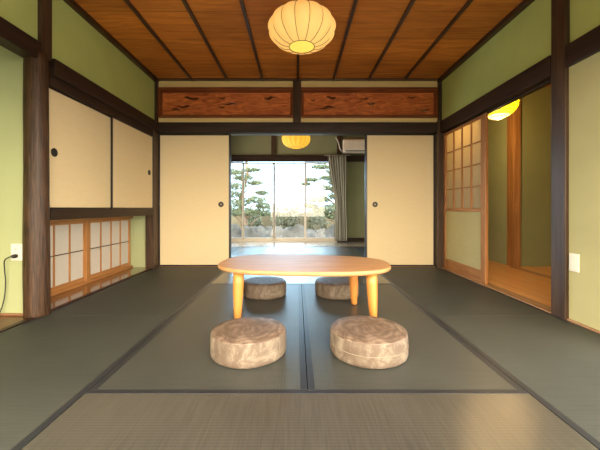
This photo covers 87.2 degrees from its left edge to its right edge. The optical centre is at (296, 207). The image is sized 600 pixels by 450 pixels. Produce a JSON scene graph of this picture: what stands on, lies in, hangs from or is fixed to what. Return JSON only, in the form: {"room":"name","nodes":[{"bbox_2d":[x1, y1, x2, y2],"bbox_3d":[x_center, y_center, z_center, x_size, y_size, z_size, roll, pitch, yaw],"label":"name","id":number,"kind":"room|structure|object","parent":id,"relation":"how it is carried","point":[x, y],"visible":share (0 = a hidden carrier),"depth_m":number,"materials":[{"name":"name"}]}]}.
{"room":"japanese tatami room","nodes":[
{"label":"japanese tatami room","id":0,"kind":"room"},
{"bbox_2d":[0,46,22,312],"bbox_3d":[-2.360,-0.433,2.340,0.815,2.560,0.080,0,0,0],"label":"wall","id":1,"kind":"structure","parent":0,"point":[11,64],"depth_m":2.30,"materials":[{"name":"green paint"}]},
{"bbox_2d":[0,254,17,312],"bbox_3d":[-2.202,0.557,2.203,0.394,0.451,0.064,0,0,-24],"label":"power cord","id":2,"kind":"object","parent":1,"relation":"attached to","point":[13,255],"visible":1,"depth_m":2.27,"materials":[{"name":"black rubber"}]},
{"bbox_2d":[0,313,22,315],"bbox_3d":[-2.222,0.774,2.294,0.530,0.018,0.012,0,0,0],"label":"trim","id":3,"kind":"structure","parent":1,"relation":"attached to","point":[1,314],"depth_m":2.29,"materials":[{"name":"brown wood"}]},
{"bbox_2d":[11,244,21,259],"bbox_3d":[-2.040,0.321,2.294,0.084,0.122,0.012,0,0,0],"label":"wall outlet","id":4,"kind":"object","parent":1,"relation":"attached to","point":[15,248],"visible":0.8,"depth_m":2.29,"materials":[{"name":"white plastic"}]},
{"bbox_2d":[0,317,34,332],"bbox_3d":[-1.891,0.810,1.365,0.041,0.063,1.870,0,0,0],"label":"trim","id":5,"kind":"structure","parent":1,"relation":"attached to","point":[26,319],"depth_m":2.11,"materials":[{"name":"brown wood"}]},
{"bbox_2d":[22,50,50,317],"bbox_3d":[-1.913,-0.158,2.314,0.162,1.950,0.163,0,0,0],"label":"pillar","id":6,"kind":"structure","parent":1,"relation":"attached to","point":[36,258],"depth_m":2.26,"materials":[{"name":"brown wood"}]},
{"bbox_2d":[50,221,84,292],"bbox_3d":[-2.180,0.442,2.820,0.026,0.619,0.840,0,0,0],"label":"window","id":7,"kind":"structure","parent":1,"relation":"in","point":[67,239],"depth_m":2.98,"materials":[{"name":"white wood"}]},
{"bbox_2d":[49,86,152,219],"bbox_3d":[-2.079,-0.458,3.245,0.436,1.100,1.770,0,0,0],"label":"upper cabinet","id":8,"kind":"object","parent":1,"relation":"attached to","point":[101,165],"visible":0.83,"depth_m":2.93,"materials":[{"name":"beige paper"}]},
{"bbox_2d":[50,209,152,219],"bbox_3d":[-2.074,0.051,3.257,0.426,0.083,1.745,0,0,0],"label":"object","id":9,"kind":"object","parent":8,"relation":"attached to","point":[55,214],"depth_m":2.89,"materials":[{"name":"brown wood"}]},
{"bbox_2d":[0,316,25,328],"bbox_3d":[-2.340,0.812,1.365,0.855,0.059,1.870,0,0,0],"label":"floor","id":10,"kind":"structure","parent":0,"point":[5,321],"depth_m":2.19,"materials":[{"name":"brown wood"}]},
{"bbox_2d":[0,0,153,118],"bbox_3d":[-1.937,-1.433,2.315,0.100,0.600,3.970,0,0,0],"label":"wall","id":11,"kind":"structure","parent":0,"point":[76,44],"depth_m":2.84,"materials":[{"name":"green paint"}]},
{"bbox_2d":[0,16,41,57],"bbox_3d":[-1.912,-1.139,1.365,0.110,0.128,1.870,0,0,0],"label":"trim","id":12,"kind":"structure","parent":11,"relation":"attached to","point":[14,39],"depth_m":2.12,"materials":[{"name":"brown wood"}]},
{"bbox_2d":[38,0,51,60],"bbox_3d":[-1.914,-1.413,2.346,0.106,0.600,0.099,0,0,0],"label":"trim","id":13,"kind":"structure","parent":11,"relation":"attached to","point":[44,6],"depth_m":2.33,"materials":[{"name":"brown wood"}]},
{"bbox_2d":[49,59,154,135],"bbox_3d":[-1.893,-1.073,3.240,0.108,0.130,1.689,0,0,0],"label":"trim","id":14,"kind":"structure","parent":11,"relation":"attached to","point":[57,69],"depth_m":2.88,"materials":[{"name":"brown wood"}]},
{"bbox_2d":[63,0,158,81],"bbox_3d":[-1.868,-1.698,2.315,0.058,0.050,3.770,0,0,0],"label":"trim","id":15,"kind":"structure","parent":11,"relation":"attached to","point":[77,8],"depth_m":3.07,"materials":[{"name":"brown wood"}]},
{"bbox_2d":[145,121,158,268],"bbox_3d":[-1.911,-0.150,4.192,0.112,1.985,0.215,0,0,0],"label":"trim","id":16,"kind":"structure","parent":11,"relation":"attached to","point":[151,221],"depth_m":4.10,"materials":[{"name":"brown wood"}]},
{"bbox_2d":[154,82,157,121],"bbox_3d":[-1.911,-1.413,4.235,0.112,0.540,0.130,0,0,0],"label":"trim","id":17,"kind":"structure","parent":11,"relation":"attached to","point":[155,83],"depth_m":4.17,"materials":[{"name":"brown wood"}]},
{"bbox_2d":[51,267,149,308],"bbox_3d":[-2.062,0.808,3.255,0.335,0.067,1.750,0,0,0],"label":"floor","id":18,"kind":"structure","parent":0,"point":[67,296],"depth_m":3.08,"materials":[{"name":"brown wood"}]},
{"bbox_2d":[130,216,144,266],"bbox_3d":[-2.099,0.462,4.175,0.363,0.750,0.090,0,0,0],"label":"wall","id":19,"kind":"structure","parent":0,"point":[137,223],"depth_m":4.13,"materials":[{"name":"green paint"}]},
{"bbox_2d":[85,221,90,280],"bbox_3d":[-2.176,0.442,3.255,0.048,0.619,0.060,0,0,0],"label":"trim","id":20,"kind":"structure","parent":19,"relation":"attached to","point":[87,223],"depth_m":3.24,"materials":[{"name":"brown wood"}]},
{"bbox_2d":[51,265,132,295],"bbox_3d":[-2.190,0.763,3.265,0.080,0.024,1.730,0,0,0],"label":"trim","id":21,"kind":"structure","parent":19,"relation":"attached to","point":[130,266],"depth_m":3.25,"materials":[{"name":"brown wood"}]},
{"bbox_2d":[51,268,152,310],"bbox_3d":[-1.883,0.810,3.232,0.024,0.064,1.705,0,0,0],"label":"trim","id":22,"kind":"structure","parent":19,"relation":"attached to","point":[91,293],"depth_m":2.94,"materials":[{"name":"brown wood"}]},
{"bbox_2d":[91,218,129,278],"bbox_3d":[-2.180,0.442,3.685,0.026,0.619,0.830,0,0,0],"label":"window","id":23,"kind":"structure","parent":19,"relation":"in","point":[110,239],"depth_m":3.67,"materials":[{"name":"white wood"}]},
{"bbox_2d":[159,134,229,265],"bbox_3d":[-1.377,-0.105,4.234,0.957,1.773,0.021,0,0,0],"label":"door","id":24,"kind":"structure","parent":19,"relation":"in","point":[194,169],"depth_m":4.23,"materials":[{"name":"paper"}]},
{"bbox_2d":[230,135,230,257],"bbox_3d":[-1.361,-0.105,4.275,0.937,1.773,0.018,0,0,0],"label":"door","id":25,"kind":"structure","parent":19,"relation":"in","point":[230,135],"depth_m":4.27,"materials":[{"name":"paper"}]},
{"bbox_2d":[158,266,434,266],"bbox_3d":[0.013,0.812,4.265,3.960,0.059,0.120,0,0,0],"label":"trim","id":26,"kind":"structure","parent":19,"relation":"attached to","point":[158,266],"depth_m":4.22,"materials":[{"name":"brown wood"}]},
{"bbox_2d":[231,242,364,245],"bbox_3d":[0.003,0.815,6.975,3.780,0.055,1.010,0,0,0],"label":"floor","id":27,"kind":"structure","parent":0,"point":[232,243],"depth_m":6.89,"materials":[{"name":"brown wood"}]},
{"bbox_2d":[231,136,364,161],"bbox_3d":[0.003,-1.405,7.405,3.980,0.655,0.190,0,0,0],"label":"wall","id":28,"kind":"structure","parent":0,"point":[240,145],"depth_m":7.38,"materials":[{"name":"green paint"}]},
{"bbox_2d":[324,155,349,240],"bbox_3d":[0.920,-0.234,7.253,0.600,1.982,0.124,0,0,0],"label":"curtain","id":29,"kind":"object","parent":28,"relation":"hanging from","point":[337,163],"visible":1,"depth_m":7.23,"materials":[{"name":"fabric"}]},
{"bbox_2d":[335,138,364,153],"bbox_3d":[1.359,-1.458,7.272,0.942,0.369,0.215,0,0,0],"label":"air conditioner","id":30,"kind":"object","parent":28,"relation":"attached to","point":[349,146],"visible":0.65,"depth_m":7.17,"materials":[{"name":"plastic"}]},
{"bbox_2d":[74,0,522,77],"bbox_3d":[0.013,-1.753,2.295,4.000,0.080,3.930,0,0,0],"label":"ceiling","id":31,"kind":"structure","parent":0,"point":[222,22],"depth_m":3.15,"materials":[{"name":"brown wood"}]},
{"bbox_2d":[124,0,192,80],"bbox_3d":[-1.397,-1.705,2.315,0.028,0.036,3.770,0,0,0],"label":"trim","id":32,"kind":"structure","parent":31,"relation":"attached to","point":[131,6],"depth_m":3.10,"materials":[{"name":"brown wood"}]},
{"bbox_2d":[181,0,227,80],"bbox_3d":[-0.927,-1.705,2.315,0.028,0.036,3.770,0,0,0],"label":"trim","id":33,"kind":"structure","parent":31,"relation":"attached to","point":[185,3],"depth_m":3.09,"materials":[{"name":"brown wood"}]},
{"bbox_2d":[239,0,263,80],"bbox_3d":[-0.457,-1.705,2.315,0.028,0.036,3.770,0,0,0],"label":"trim","id":34,"kind":"structure","parent":31,"relation":"attached to","point":[240,1],"depth_m":3.08,"materials":[{"name":"brown wood"}]},
{"bbox_2d":[297,54,298,80],"bbox_3d":[0.013,-1.705,2.315,0.028,0.036,3.770,0,0,0],"label":"trim","id":35,"kind":"structure","parent":31,"relation":"attached to","point":[298,54],"depth_m":3.78,"materials":[{"name":"brown wood"}]},
{"bbox_2d":[268,0,335,54],"bbox_3d":[0.036,-1.442,2.350,0.508,0.488,0.498,0,0,39],"label":"paper lantern","id":36,"kind":"object","parent":35,"relation":"hanging from","point":[301,27],"visible":1,"depth_m":2.20,"materials":[{"name":"beige paper"}]},
{"bbox_2d":[332,0,357,80],"bbox_3d":[0.483,-1.705,2.315,0.028,0.036,3.770,0,0,0],"label":"trim","id":37,"kind":"structure","parent":31,"relation":"attached to","point":[354,5],"depth_m":3.08,"materials":[{"name":"brown wood"}]},
{"bbox_2d":[368,0,415,80],"bbox_3d":[0.953,-1.705,2.315,0.028,0.036,3.770,0,0,0],"label":"trim","id":38,"kind":"structure","parent":31,"relation":"attached to","point":[412,2],"depth_m":3.10,"materials":[{"name":"brown wood"}]},
{"bbox_2d":[403,0,473,80],"bbox_3d":[1.423,-1.705,2.315,0.028,0.036,3.770,0,0,0],"label":"trim","id":39,"kind":"structure","parent":31,"relation":"attached to","point":[468,2],"depth_m":3.09,"materials":[{"name":"brown wood"}]},
{"bbox_2d":[346,162,364,237],"bbox_3d":[1.496,-0.188,7.440,0.993,2.050,0.120,0,0,0],"label":"wall","id":40,"kind":"structure","parent":0,"point":[355,171],"depth_m":7.38,"materials":[{"name":"green paint"}]},
{"bbox_2d":[231,241,336,241],"bbox_3d":[-0.469,0.777,7.420,2.837,0.020,0.100,0,0,0],"label":"trim","id":41,"kind":"structure","parent":40,"relation":"attached to","point":[231,241],"depth_m":7.37,"materials":[{"name":"wood"}]},
{"bbox_2d":[231,162,243,240],"bbox_3d":[-1.579,-0.155,7.400,0.641,1.845,0.030,0,0,0],"label":"window","id":42,"kind":"structure","parent":41,"relation":"on","point":[242,163],"depth_m":7.38,"materials":[{"name":"metal"}]},
{"bbox_2d":[244,162,273,240],"bbox_3d":[-0.905,-0.155,7.430,0.754,1.845,0.030,0,0,0],"label":"window","id":43,"kind":"structure","parent":41,"relation":"on","point":[245,238],"depth_m":7.42,"materials":[{"name":"metal"}]},
{"bbox_2d":[274,162,304,240],"bbox_3d":[-0.170,-0.155,7.430,0.764,1.845,0.030,0,0,0],"label":"window","id":44,"kind":"structure","parent":41,"relation":"on","point":[275,238],"depth_m":7.42,"materials":[{"name":"metal"}]},
{"bbox_2d":[305,162,333,240],"bbox_3d":[0.565,-0.155,7.400,0.754,1.845,0.030,0,0,0],"label":"window","id":45,"kind":"structure","parent":40,"relation":"in","point":[306,239],"depth_m":7.38,"materials":[{"name":"metal"}]},
{"bbox_2d":[337,136,340,241],"bbox_3d":[0.980,-0.463,7.355,0.100,2.500,0.090,0,0,0],"label":"trim","id":46,"kind":"structure","parent":40,"relation":"attached to","point":[338,137],"depth_m":7.31,"materials":[{"name":"brown wood"}]},
{"bbox_2d":[341,238,364,241],"bbox_3d":[1.462,0.752,7.365,0.863,0.110,0.030,0,0,0],"label":"trim","id":47,"kind":"structure","parent":40,"relation":"attached to","point":[348,239],"depth_m":7.35,"materials":[{"name":"brown wood"}]},
{"bbox_2d":[366,134,434,265],"bbox_3d":[1.387,-0.105,4.234,0.923,1.773,0.021,0,0,0],"label":"door","id":48,"kind":"structure","parent":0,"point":[400,168],"depth_m":4.23,"materials":[{"name":"paper"}]},
{"bbox_2d":[488,117,506,264],"bbox_3d":[2.950,-0.413,5.020,0.100,2.500,1.360,0,0,0],"label":"wall","id":49,"kind":"structure","parent":0,"point":[497,129],"depth_m":4.56,"materials":[{"name":"green paint"}]},
{"bbox_2d":[507,99,520,266],"bbox_3d":[2.938,-0.398,4.270,0.095,2.470,0.140,0,0,0],"label":"trim","id":50,"kind":"structure","parent":49,"relation":"attached to","point":[514,120],"depth_m":4.20,"materials":[{"name":"brown wood"}]},
{"bbox_2d":[488,260,550,306],"bbox_3d":[3.204,0.815,3.825,2.392,0.055,3.750,0,0,0],"label":"floor","id":51,"kind":"structure","parent":0,"point":[532,286],"depth_m":3.42,"materials":[{"name":"brown wood"}]},
{"bbox_2d":[442,0,599,330],"bbox_3d":[1.970,-0.443,2.315,0.117,2.580,3.970,0,0,0],"label":"wall","id":52,"kind":"structure","parent":0,"point":[584,76],"depth_m":2.16,"materials":[{"name":"green paint"}]},
{"bbox_2d":[158,78,437,80],"bbox_3d":[0.013,-1.707,4.188,3.690,0.032,0.065,0,0,0],"label":"trim","id":53,"kind":"structure","parent":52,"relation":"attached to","point":[159,79],"depth_m":4.16,"materials":[{"name":"brown wood"}]},
{"bbox_2d":[365,135,365,256],"bbox_3d":[1.390,-0.105,4.275,0.940,1.773,0.018,0,0,0],"label":"door","id":54,"kind":"structure","parent":52,"relation":"in","point":[365,135],"depth_m":4.27,"materials":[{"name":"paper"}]},
{"bbox_2d":[437,82,441,120],"bbox_3d":[1.937,-1.413,4.235,0.112,0.540,0.130,0,0,0],"label":"trim","id":55,"kind":"structure","parent":52,"relation":"attached to","point":[439,84],"depth_m":4.17,"materials":[{"name":"brown wood"}]},
{"bbox_2d":[435,121,444,267],"bbox_3d":[1.921,-0.150,4.220,0.145,1.985,0.160,0,0,0],"label":"trim","id":56,"kind":"structure","parent":52,"relation":"attached to","point":[439,137],"depth_m":4.14,"materials":[{"name":"brown wood"}]},
{"bbox_2d":[444,113,487,283],"bbox_3d":[1.938,-0.096,3.675,0.032,1.750,0.920,0,0,0],"label":"door","id":57,"kind":"structure","parent":52,"relation":"in","point":[466,145],"depth_m":3.59,"materials":[{"name":"brown wood"}]},
{"bbox_2d":[437,0,534,81],"bbox_3d":[1.894,-1.698,2.315,0.058,0.050,3.770,0,0,0],"label":"trim","id":58,"kind":"structure","parent":52,"relation":"attached to","point":[524,4],"depth_m":3.07,"materials":[{"name":"brown wood"}]},
{"bbox_2d":[440,55,550,132],"bbox_3d":[1.942,-1.064,3.244,0.122,0.152,1.792,0,0,0],"label":"trim","id":59,"kind":"structure","parent":52,"relation":"attached to","point":[539,73],"depth_m":2.88,"materials":[{"name":"brown wood"}]},
{"bbox_2d":[441,267,550,312],"bbox_3d":[1.952,0.811,3.244,0.113,0.061,1.792,0,0,0],"label":"trim","id":60,"kind":"structure","parent":52,"relation":"attached to","point":[536,304],"depth_m":2.81,"materials":[{"name":"brown wood"}]},
{"bbox_2d":[551,0,569,319],"bbox_3d":[1.939,-0.420,2.277,0.108,2.525,0.126,0,0,0],"label":"pillar","id":61,"kind":"structure","parent":52,"relation":"attached to","point":[560,9],"depth_m":2.26,"materials":[{"name":"brown wood"}]},
{"bbox_2d":[569,253,579,272],"bbox_3d":[1.905,0.375,2.166,0.011,0.124,0.076,0,0,0],"label":"wall plate","id":62,"kind":"object","parent":52,"relation":"attached to","point":[574,259],"visible":1,"depth_m":2.16,"materials":[{"name":"white plastic"}]},
{"bbox_2d":[565,25,599,66],"bbox_3d":[1.942,-1.064,1.274,0.122,0.152,1.887,0,0,0],"label":"trim","id":63,"kind":"structure","parent":52,"relation":"attached to","point":[586,45],"depth_m":2.07,"materials":[{"name":"brown wood"}]},
{"bbox_2d":[567,318,599,333],"bbox_3d":[1.903,0.808,2.006,0.016,0.067,0.412,0,0,0],"label":"trim","id":64,"kind":"structure","parent":52,"relation":"attached to","point":[568,319],"depth_m":2.08,"materials":[{"name":"brown wood"}]},
{"bbox_2d":[521,87,550,265],"bbox_3d":[3.692,-0.413,4.290,1.415,2.500,0.100,0,0,0],"label":"wall","id":65,"kind":"structure","parent":0,"point":[536,106],"depth_m":4.24,"materials":[{"name":"paint"}]},
{"bbox_2d":[509,266,550,277],"bbox_3d":[2.860,0.782,3.075,0.060,0.010,2.250,0,0,0],"label":"trim","id":66,"kind":"structure","parent":65,"relation":"attached to","point":[536,273],"depth_m":3.83,"materials":[{"name":"brown wood"}]},
{"bbox_3d":[3.181,-1.673,3.800,2.437,0.080,3.800,0,0,0],"label":"ceiling","id":67,"kind":"structure","parent":0,"visible":0},
{"bbox_2d":[488,99,519,119],"bbox_3d":[2.345,-1.331,3.670,0.406,0.601,0.406,0,0,0],"label":"paper lantern","id":68,"kind":"object","parent":67,"relation":"hanging from","point":[506,111],"visible":0.37,"depth_m":3.56,"materials":[{"name":"yellow paper"}]},
{"bbox_3d":[0.013,-1.753,5.930,4.000,0.080,3.340,0,0,0],"label":"ceiling","id":69,"kind":"structure","parent":0,"visible":0},
{"bbox_2d":[282,136,309,148],"bbox_3d":[-0.015,-1.369,5.400,0.486,0.687,0.486,0,0,23],"label":"paper lantern","id":70,"kind":"object","parent":69,"relation":"hanging from","point":[293,142],"visible":0.66,"depth_m":5.25,"materials":[{"name":"yellow paper"}]},
{"bbox_3d":[0.888,0.895,3.590,7.410,0.105,8.120,0,0,0],"label":"floor","id":71,"kind":"structure","parent":0,"visible":0},
{"bbox_2d":[0,315,173,449],"bbox_3d":[-1.383,0.814,1.370,0.964,0.056,1.877,0,0,0],"label":"mat","id":72,"kind":"object","parent":71,"relation":"on","point":[48,363],"visible":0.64,"depth_m":1.61,"materials":[{"name":"wicker"}]},
{"bbox_2d":[49,267,224,314],"bbox_3d":[-1.383,0.814,3.255,0.964,0.056,1.887,0,0,0],"label":"mat","id":73,"kind":"object","parent":71,"relation":"on","point":[159,290],"visible":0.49,"depth_m":2.90,"materials":[{"name":"wicker"}]},
{"bbox_2d":[90,284,306,389],"bbox_3d":[-0.427,0.814,2.310,0.943,0.056,1.887,0,0,0],"label":"mat","id":74,"kind":"object","parent":71,"relation":"on","point":[177,356],"visible":0.74,"depth_m":1.69,"materials":[{"name":"wicker"}]},
{"bbox_2d":[210,317,285,368],"bbox_3d":[-0.265,0.724,1.727,0.412,0.124,0.405,0,0,0],"label":"stool","id":75,"kind":"object","parent":74,"relation":"on","point":[243,342],"visible":1,"depth_m":1.60,"materials":[{"name":"beige fabric"}]},
{"bbox_2d":[243,276,285,299],"bbox_3d":[-0.295,0.724,2.875,0.394,0.124,0.386,0,0,0],"label":"stool","id":76,"kind":"object","parent":74,"relation":"on","point":[263,287],"visible":0.94,"depth_m":2.73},
{"bbox_2d":[218,254,390,318],"bbox_3d":[0.051,0.604,2.473,1.313,0.364,0.799,0,0,0],"label":"table","id":77,"kind":"object","parent":74,"relation":"on","point":[353,267],"visible":0.92,"depth_m":2.27,"materials":[{"name":"brown wood"}]},
{"bbox_2d":[231,247,241,254],"bbox_3d":[-1.494,0.814,5.362,0.784,0.056,2.072,0,0,0],"label":"mat","id":78,"kind":"object","parent":71,"relation":"on","point":[233,249],"visible":0.1,"depth_m":5.97,"materials":[{"name":"wicker"}]},
{"bbox_2d":[233,247,360,253],"bbox_3d":[0.000,0.814,5.885,2.197,0.056,1.027,0,0,0],"label":"mat","id":79,"kind":"object","parent":71,"relation":"on","point":[244,250],"visible":0.72,"depth_m":5.83,"materials":[{"name":"wicker"}]},
{"bbox_2d":[231,254,364,257],"bbox_3d":[0.000,0.814,4.848,2.197,0.056,1.042,0,0,0],"label":"mat","id":80,"kind":"object","parent":71,"relation":"on","point":[232,255],"visible":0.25,"depth_m":5.33,"materials":[{"name":"wicker"}]},
{"bbox_2d":[231,246,364,246],"bbox_3d":[0.003,0.812,6.435,3.780,0.059,0.070,0,0,0],"label":"trim","id":81,"kind":"structure","parent":71,"relation":"on","point":[231,246],"depth_m":6.41,"materials":[{"name":"brown wood"}]},
{"bbox_2d":[211,272,390,287],"bbox_3d":[0.043,0.814,3.728,1.882,0.056,0.942,0,0,0],"label":"mat","id":82,"kind":"object","parent":71,"relation":"on","point":[225,277],"visible":0.25,"depth_m":3.47,"materials":[{"name":"fabric"}]},
{"bbox_2d":[21,390,598,449],"bbox_3d":[0.043,0.814,0.897,1.882,0.056,0.932,0,0,0],"label":"mat","id":83,"kind":"object","parent":71,"relation":"on","point":[100,419],"visible":1,"depth_m":1.17,"materials":[{"name":"wicker"}]},
{"bbox_2d":[352,247,364,255],"bbox_3d":[1.496,0.814,5.362,0.790,0.056,2.072,0,0,0],"label":"mat","id":84,"kind":"object","parent":71,"relation":"on","point":[361,250],"visible":0.13,"depth_m":5.96,"materials":[{"name":"wicker"}]},
{"bbox_2d":[302,284,523,389],"bbox_3d":[0.515,0.814,2.310,0.936,0.056,1.887,0,0,0],"label":"mat","id":85,"kind":"object","parent":71,"relation":"on","point":[438,359],"visible":0.71,"depth_m":1.67,"materials":[{"name":"wicker"}]},
{"bbox_2d":[315,277,358,299],"bbox_3d":[0.363,0.724,2.881,0.397,0.124,0.397,0,0,0],"label":"stool","id":86,"kind":"object","parent":85,"relation":"on","point":[333,288],"visible":0.84,"depth_m":2.73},
{"bbox_2d":[330,316,408,368],"bbox_3d":[0.392,0.724,1.738,0.420,0.124,0.429,0,0,0],"label":"stool","id":87,"kind":"object","parent":85,"relation":"on","point":[368,342],"visible":1,"depth_m":1.60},
{"bbox_2d":[380,267,551,315],"bbox_3d":[1.439,0.814,3.255,0.905,0.056,1.887,0,0,0],"label":"mat","id":88,"kind":"object","parent":71,"relation":"on","point":[439,291],"visible":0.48,"depth_m":2.90,"materials":[{"name":"wicker"}]},
{"bbox_2d":[432,315,599,449],"bbox_3d":[1.439,0.814,1.370,0.905,0.056,1.877,0,0,0],"label":"mat","id":89,"kind":"object","parent":71,"relation":"on","point":[554,359],"visible":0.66,"depth_m":1.68,"materials":[{"name":"wicker"}]},
{"bbox_3d":[-2.265,0.452,3.340,0.070,0.770,1.920,0,0,0],"label":"wall","id":90,"kind":"structure","parent":0,"visible":0},
{"bbox_2d":[50,216,132,222],"bbox_3d":[-2.190,0.112,3.265,0.080,0.040,1.730,0,0,0],"label":"trim","id":91,"kind":"structure","parent":90,"relation":"attached to","point":[125,217],"depth_m":3.23,"materials":[{"name":"brown wood"}]},
{"label":"outside","id":92,"kind":"structure","parent":0,"visible":0},
{"bbox_3d":[0.000,1.209,23.700,60.000,0.074,32.000,0,0,0],"label":"garden","id":93,"kind":"object","parent":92,"visible":0},
{"bbox_2d":[231,164,276,226],"bbox_3d":[-1.780,-0.398,11.237,2.141,3.449,0.975,0,0,-3],"label":"pine tree","id":94,"kind":"object","parent":93,"relation":"on","point":[261,200],"visible":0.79,"depth_m":11.16,"materials":[{"name":"green plant"}]},
{"bbox_2d":[247,215,262,226],"bbox_3d":[-1.716,0.717,12.353,0.881,1.074,0.722,0,0,0],"label":"shrub","id":95,"kind":"object","parent":93,"relation":"on","point":[250,219],"visible":0.36,"depth_m":12.26,"materials":[{"name":"green plant"}]},
{"bbox_2d":[231,203,331,211],"bbox_3d":[-0.489,0.375,15.458,16.322,1.465,1.506,0,0,0],"label":"hedge","id":96,"kind":"object","parent":93,"relation":"on","point":[293,203],"visible":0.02,"depth_m":15.22,"materials":[{"name":"green plant"}]},
{"bbox_2d":[231,224,333,237],"bbox_3d":[0.000,0.871,10.370,8.400,0.711,0.700,0,0,0],"label":"bank","id":97,"kind":"object","parent":93,"relation":"on","point":[297,230],"visible":0.33,"depth_m":10.19,"materials":[{"name":"grey stone"}]},
{"bbox_2d":[231,212,334,229],"bbox_3d":[0.000,0.712,13.100,18.000,1.050,0.300,0,0,0],"label":"wall","id":98,"kind":"structure","parent":93,"relation":"on","point":[234,220],"depth_m":13.00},
{"bbox_2d":[268,202,302,229],"bbox_3d":[-0.469,0.506,12.321,1.175,1.496,1.226,0,0,43],"label":"shrub","id":99,"kind":"object","parent":93,"relation":"on","point":[288,216],"visible":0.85,"depth_m":12.19,"materials":[{"name":"green plant"}]},
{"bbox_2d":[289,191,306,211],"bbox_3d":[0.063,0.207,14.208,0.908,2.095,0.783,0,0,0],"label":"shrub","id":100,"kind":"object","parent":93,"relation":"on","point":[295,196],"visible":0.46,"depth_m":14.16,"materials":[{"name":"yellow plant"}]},
{"bbox_2d":[308,232,316,237],"bbox_3d":[0.453,1.046,9.309,0.362,0.653,0.443,0,0,0],"label":"rock","id":101,"kind":"object","parent":93,"relation":"on","point":[311,235],"visible":0.16,"depth_m":9.28,"materials":[{"name":"grey stone"}]},
{"bbox_2d":[300,164,334,222],"bbox_3d":[1.033,-0.501,11.282,1.875,3.646,1.024,0,0,-6],"label":"pine tree","id":102,"kind":"object","parent":93,"relation":"on","point":[324,210],"visible":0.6,"depth_m":11.23,"materials":[{"name":"green plant"}]},
{"bbox_2d":[307,215,328,229],"bbox_3d":[0.815,0.668,12.407,0.781,1.173,0.723,0,0,44],"label":"shrub","id":103,"kind":"object","parent":93,"relation":"on","point":[317,225],"visible":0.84,"depth_m":12.29,"materials":[{"name":"green plant"}]},
{"bbox_3d":[1.943,-0.448,5.900,0.100,2.570,3.200,0,0,0],"label":"wall","id":104,"kind":"structure","parent":0,"visible":0},
{"bbox_2d":[158,133,435,135],"bbox_3d":[0.014,-0.999,4.260,3.738,0.013,0.120,0,0,0],"label":"trim","id":105,"kind":"structure","parent":104,"relation":"attached to","point":[231,134],"depth_m":4.20,"materials":[{"name":"black paint"}]},
{"bbox_2d":[157,122,436,132],"bbox_3d":[0.014,-1.067,4.232,3.738,0.135,0.135,0,0,0],"label":"trim","id":106,"kind":"structure","parent":104,"relation":"attached to","point":[162,127],"depth_m":4.17,"materials":[{"name":"brown wood"}]},
{"bbox_2d":[158,81,292,121],"bbox_3d":[-0.950,-1.413,4.253,1.794,0.556,0.142,0,0,0],"label":"transom panel","id":107,"kind":"object","parent":106,"relation":"on","point":[178,101],"visible":0.99,"depth_m":4.24,"materials":[{"name":"brown wood"}]},
{"bbox_2d":[301,81,437,121],"bbox_3d":[0.963,-1.413,4.253,1.820,0.556,0.142,0,0,0],"label":"transom panel","id":108,"kind":"object","parent":106,"relation":"on","point":[321,101],"visible":0.99,"depth_m":4.24,"materials":[{"name":"brown wood"}]},
{"bbox_2d":[293,80,300,121],"bbox_3d":[0.000,-1.414,4.230,0.106,0.558,0.120,0,0,0],"label":"trim","id":109,"kind":"structure","parent":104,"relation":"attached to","point":[296,84],"depth_m":4.17,"materials":[{"name":"brown wood"}]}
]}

